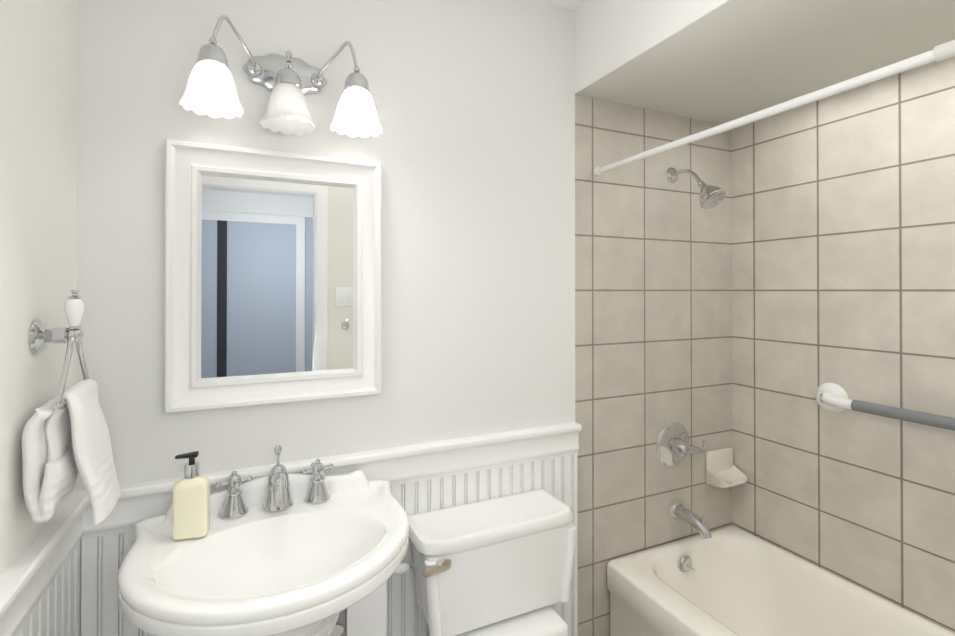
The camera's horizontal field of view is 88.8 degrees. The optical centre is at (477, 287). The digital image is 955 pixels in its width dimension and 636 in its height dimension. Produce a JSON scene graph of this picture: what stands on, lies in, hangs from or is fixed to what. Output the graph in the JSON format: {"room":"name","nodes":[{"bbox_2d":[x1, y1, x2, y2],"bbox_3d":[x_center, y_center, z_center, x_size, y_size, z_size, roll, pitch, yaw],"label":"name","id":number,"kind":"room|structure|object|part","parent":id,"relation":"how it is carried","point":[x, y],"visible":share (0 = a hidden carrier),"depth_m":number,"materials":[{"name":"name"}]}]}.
{"room":"bathroom","nodes":[
{"label":"bathroom","id":0,"kind":"room"},
{"bbox_2d":[0,0,77,576],"bbox_3d":[-0.608,0.242,0.324,0.100,2.440,1.700,0,0,-25],"label":"wall","id":1,"kind":"structure","parent":0,"point":[38,137],"depth_m":0.89,"materials":[{"name":"white paint"}]},
{"bbox_2d":[0,491,89,635],"bbox_3d":[-0.567,0.516,0.397,0.037,0.107,1.600,0,0,-25],"label":"trim","id":2,"kind":"structure","parent":1,"relation":"attached to","point":[29,574],"depth_m":0.87,"materials":[{"name":"white wood"}]},
{"bbox_2d":[15,540,80,635],"bbox_3d":[-0.575,0.962,0.390,0.006,0.800,1.600,0,0,-25],"label":"wainscot","id":3,"kind":"structure","parent":1,"relation":"attached to","point":[56,610],"depth_m":1.00,"materials":[{"name":"white wood"}]},
{"bbox_2d":[22,289,120,524],"bbox_3d":[-0.762,0.219,0.922,0.122,0.430,0.189,0,0,-25],"label":"towel ring","id":4,"kind":"object","parent":1,"relation":"attached to","point":[66,439],"visible":1,"depth_m":0.89,"materials":[{"name":"white fabric"}]},
{"bbox_3d":[-0.815,0.091,0.910,0.016,0.066,0.066,0,0,-25],"label":"plate","id":5,"kind":"part","parent":4,"relation":"part of","materials":[{"name":"silver metal"}]},
{"bbox_3d":[-0.800,0.092,0.917,0.050,0.030,0.030,0,0,-25],"label":"post","id":6,"kind":"part","parent":4,"relation":"part of","materials":[{"name":"silver metal"}]},
{"bbox_2d":[45,379,120,524],"bbox_3d":[-0.756,0.310,0.939,0.095,0.248,0.155,0,0,-25],"label":"towel","id":7,"kind":"object","parent":4,"relation":"hanging from","point":[77,436],"depth_m":0.89,"materials":[{"name":"white fabric"}]},
{"bbox_2d":[75,0,574,490],"bbox_3d":[-0.356,0.249,1.433,1.490,2.440,0.100,0,0,-25],"label":"wall","id":8,"kind":"structure","parent":0,"point":[471,148],"depth_m":1.43,"materials":[{"name":"white paint"}]},
{"bbox_2d":[164,139,381,413],"bbox_3d":[-0.515,-0.026,1.287,0.524,0.657,0.034,0,0,-25],"label":"mirror","id":9,"kind":"object","parent":8,"relation":"attached to","point":[273,277],"visible":0.98,"depth_m":1.28,"materials":[{"name":"white mirror"}]},
{"bbox_3d":[-0.520,-0.026,1.298,0.384,0.517,0.006,0,0,-25],"label":"glass","id":10,"kind":"part","parent":9,"relation":"part of","materials":[{"name":"blue"}]},
{"bbox_2d":[179,15,381,137],"bbox_3d":[-0.474,-0.521,1.222,0.462,0.236,0.192,0,0,-25],"label":"sconce","id":11,"kind":"object","parent":8,"relation":"attached to","point":[289,82],"visible":1,"depth_m":1.21,"materials":[{"name":"white glass"}]},
{"bbox_3d":[-0.612,-0.462,1.126,0.133,0.102,0.133,0,0,-25],"label":"lamp shade","id":12,"kind":"part","parent":11,"relation":"part of","materials":[{"name":"white glass"}]},
{"bbox_3d":[-0.592,-0.600,1.188,0.097,0.079,0.104,0,0,-25],"label":"arm","id":13,"kind":"part","parent":11,"relation":"part of"},
{"bbox_3d":[-0.509,-0.568,1.299,0.210,0.105,0.023,0,0,-25],"label":"plate","id":14,"kind":"part","parent":11,"relation":"part of","materials":[{"name":"silver metal"}]},
{"bbox_3d":[-0.476,-0.454,1.229,0.133,0.102,0.133,0,0,-25],"label":"lamp shade","id":15,"kind":"part","parent":11,"relation":"part of","materials":[{"name":"white glass"}]},
{"bbox_3d":[-0.372,-0.599,1.290,0.094,0.079,0.104,0,0,-25],"label":"arm","id":16,"kind":"part","parent":11,"relation":"part of"},
{"bbox_3d":[-0.313,-0.458,1.264,0.133,0.102,0.133,0,0,-25],"label":"lamp shade","id":17,"kind":"part","parent":11,"relation":"part of","materials":[{"name":"white glass"}]},
{"bbox_2d":[76,422,581,539],"bbox_3d":[-0.282,0.522,1.390,1.390,0.107,0.037,0,0,-25],"label":"trim","id":18,"kind":"structure","parent":8,"relation":"attached to","point":[140,501],"depth_m":1.42,"materials":[{"name":"white wood"}]},
{"bbox_2d":[81,454,577,635],"bbox_3d":[-0.280,0.969,1.399,1.377,0.800,0.006,0,0,-25],"label":"wainscot","id":19,"kind":"structure","parent":8,"relation":"attached to","point":[102,558],"depth_m":1.44,"materials":[{"name":"white wood"}]},
{"bbox_2d":[347,563,416,635],"bbox_3d":[-0.267,0.957,1.328,0.202,0.457,0.131,0,0,-25],"label":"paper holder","id":20,"kind":"object","parent":19,"relation":"attached to","point":[366,615],"visible":0.33,"depth_m":1.26,"materials":[{"name":"white metal"}]},
{"bbox_2d":[575,94,732,635],"bbox_3d":[0.726,0.399,1.934,0.896,2.146,0.100,0,0,-25],"label":"wall tile","id":21,"kind":"structure","parent":8,"relation":"attached to","point":[653,301],"depth_m":1.83,"materials":[{"name":"beige tile"}]},
{"bbox_2d":[656,422,705,466],"bbox_3d":[0.782,0.609,1.861,0.188,0.172,0.078,0,0,-25],"label":"shower valve","id":22,"kind":"object","parent":21,"relation":"attached to","point":[673,447],"visible":1,"depth_m":1.86,"materials":[{"name":"silver metal"}]},
{"bbox_3d":[0.762,0.610,1.885,0.172,0.172,0.016,0,0,-25],"label":"plate","id":23,"kind":"part","parent":22,"relation":"part of","materials":[{"name":"silver metal"}]},
{"bbox_3d":[0.822,0.616,1.857,0.095,0.051,0.038,0,0,-25],"label":"lever","id":24,"kind":"part","parent":22,"relation":"part of","materials":[{"name":"silver metal"}]},
{"bbox_2d":[671,501,711,539],"bbox_3d":[0.810,0.880,1.831,0.068,0.089,0.154,0,0,-25],"label":"tub spout","id":25,"kind":"object","parent":21,"relation":"attached to","point":[693,519],"visible":1,"depth_m":1.82,"materials":[{"name":"silver metal"}]},
{"bbox_2d":[666,167,725,208],"bbox_3d":[0.805,-0.375,1.798,0.092,0.186,0.223,0,0,-25],"label":"shower head","id":26,"kind":"object","parent":21,"relation":"attached to","point":[711,196],"visible":1,"depth_m":1.74},
{"bbox_3d":[0.787,-0.413,1.837,0.015,0.071,0.137,0,0,-25],"label":"arm","id":27,"kind":"part","parent":26,"relation":"part of"},
{"bbox_2d":[706,447,746,487],"bbox_3d":[1.004,0.727,1.956,0.150,0.130,0.091,0,0,-25],"label":"soap dish","id":28,"kind":"object","parent":21,"relation":"attached to","point":[722,471],"visible":0.98,"depth_m":1.97,"materials":[{"name":"beige ceramic"}]},
{"bbox_2d":[708,465,746,487],"bbox_3d":[1.006,0.761,1.951,0.146,0.061,0.081,0,0,-25],"label":"tray","id":29,"kind":"object","parent":28,"relation":"on","point":[720,476],"depth_m":1.95,"materials":[{"name":"beige ceramic"}]},
{"bbox_2d":[593,40,954,175],"bbox_3d":[0.763,-0.419,1.019,0.032,0.032,1.598,0,0,-25],"label":"curtain rod","id":30,"kind":"object","parent":21,"relation":"attached to","point":[942,52],"visible":1,"depth_m":1.07,"materials":[{"name":"white metal"}]},
{"bbox_2d":[541,0,584,9],"bbox_3d":[0.316,-1.005,-0.012,3.286,0.050,3.300,0,0,-25],"label":"ceiling","id":31,"kind":"structure","parent":0,"point":[572,4],"depth_m":1.67,"materials":[{"name":"white paint"}]},
{"bbox_2d":[574,0,729,93],"bbox_3d":[0.676,-0.827,0.981,0.004,0.294,1.600,0,0,-25],"label":"ceiling soffit","id":32,"kind":"structure","parent":0,"point":[610,36],"depth_m":1.49,"materials":[{"name":"white paint"}]},
{"bbox_2d":[576,0,954,123],"bbox_3d":[1.039,-0.826,1.149,0.796,0.294,1.600,0,0,-25],"label":"ceiling","id":33,"kind":"structure","parent":0,"point":[730,60],"depth_m":1.41,"materials":[{"name":"white paint"}]},
{"bbox_2d":[731,57,954,632],"bbox_3d":[1.439,0.395,1.344,0.100,2.146,1.570,0,0,-25],"label":"wall tiles","id":34,"kind":"structure","parent":0,"point":[843,240],"depth_m":1.62,"materials":[{"name":"beige tile"}]},
{"bbox_2d":[815,382,954,430],"bbox_3d":[1.290,0.381,1.463,0.070,0.104,0.564,0,0,-25],"label":"grab rail","id":35,"kind":"object","parent":34,"relation":"attached to","point":[832,397],"visible":1,"depth_m":1.52,"materials":[{"name":"grey metal"}]},
{"bbox_2d":[815,382,847,412],"bbox_3d":[1.213,0.382,1.680,0.026,0.104,0.104,0,0,-25],"label":"mounting flange","id":36,"kind":"object","parent":35,"relation":"on","point":[832,389],"depth_m":1.67,"materials":[{"name":"white plastic"}]},
{"bbox_3d":[0.316,1.485,-0.027,3.286,0.050,3.300,0,0,-25],"label":"floor","id":37,"kind":"structure","parent":0,"visible":0},
{"bbox_2d":[118,445,408,635],"bbox_3d":[-0.428,0.930,1.051,0.596,1.073,0.497,0,0,-25],"label":"sink","id":38,"kind":"object","parent":37,"relation":"on","point":[279,550],"visible":0.98,"depth_m":1.07,"materials":[{"name":"white ceramic"}]},
{"bbox_2d":[173,451,209,539],"bbox_3d":[-0.625,0.452,1.066,0.066,0.181,0.041,0,0,-17],"label":"soap bottle","id":39,"kind":"object","parent":38,"relation":"on","point":[191,504],"visible":1,"depth_m":1.05,"materials":[{"name":"beige plastic"}]},
{"bbox_2d":[165,469,369,523],"bbox_3d":[-0.513,0.513,1.234,0.470,0.071,0.039,0,0,-25],"label":"backsplash","id":40,"kind":"structure","parent":38,"relation":"attached to","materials":[{"name":"white ceramic"}]},
{"bbox_2d":[215,445,332,519],"bbox_3d":[-0.485,0.469,1.185,0.272,0.150,0.138,0,0,-25],"label":"faucet","id":41,"kind":"object","parent":38,"relation":"on","point":[281,494],"depth_m":1.19,"materials":[{"name":"silver metal"}]},
{"bbox_3d":[-0.368,0.878,1.242,0.059,0.038,0.008,0,0,-25],"label":"stop handle","id":42,"kind":"part","parent":38,"relation":"part of","materials":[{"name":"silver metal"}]},
{"bbox_2d":[408,489,575,635],"bbox_3d":[0.149,1.066,1.192,0.494,0.802,0.728,0,0,-25],"label":"toilet","id":43,"kind":"object","parent":37,"relation":"on","point":[501,566],"visible":1,"depth_m":1.36,"materials":[{"name":"white ceramic"}]},
{"bbox_3d":[-0.097,0.725,1.253,0.063,0.019,0.024,0,0,-25],"label":"lever arm","id":44,"kind":"part","parent":43,"relation":"part of"},
{"bbox_3d":[-0.078,0.726,1.276,0.026,0.026,0.010,0,0,-25],"label":"lever","id":45,"kind":"part","parent":43,"relation":"part of","materials":[{"name":"beige metal"}]},
{"bbox_3d":[0.041,0.688,1.438,0.486,0.042,0.196,0,0,-25],"label":"lid","id":46,"kind":"part","parent":43,"relation":"part of","materials":[{"name":"white ceramic"}]},
{"bbox_2d":[428,605,568,635],"bbox_3d":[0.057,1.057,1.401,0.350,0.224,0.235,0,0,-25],"label":"lid","id":47,"kind":"object","parent":43,"relation":"attached to","point":[542,621],"depth_m":1.36,"materials":[{"name":"white plastic"}]},
{"bbox_2d":[607,525,954,635],"bbox_3d":[1.079,1.223,1.198,0.665,0.489,1.517,0,0,-25],"label":"bathtub","id":48,"kind":"object","parent":37,"relation":"on","point":[730,580],"visible":0.98,"depth_m":1.73,"materials":[{"name":"white ceramic"}]},
{"bbox_3d":[0.782,1.034,1.819,0.058,0.058,0.008,0,-7,-25],"label":"overflow plate","id":49,"kind":"part","parent":48,"relation":"part of","materials":[{"name":"silver metal"}]}
]}

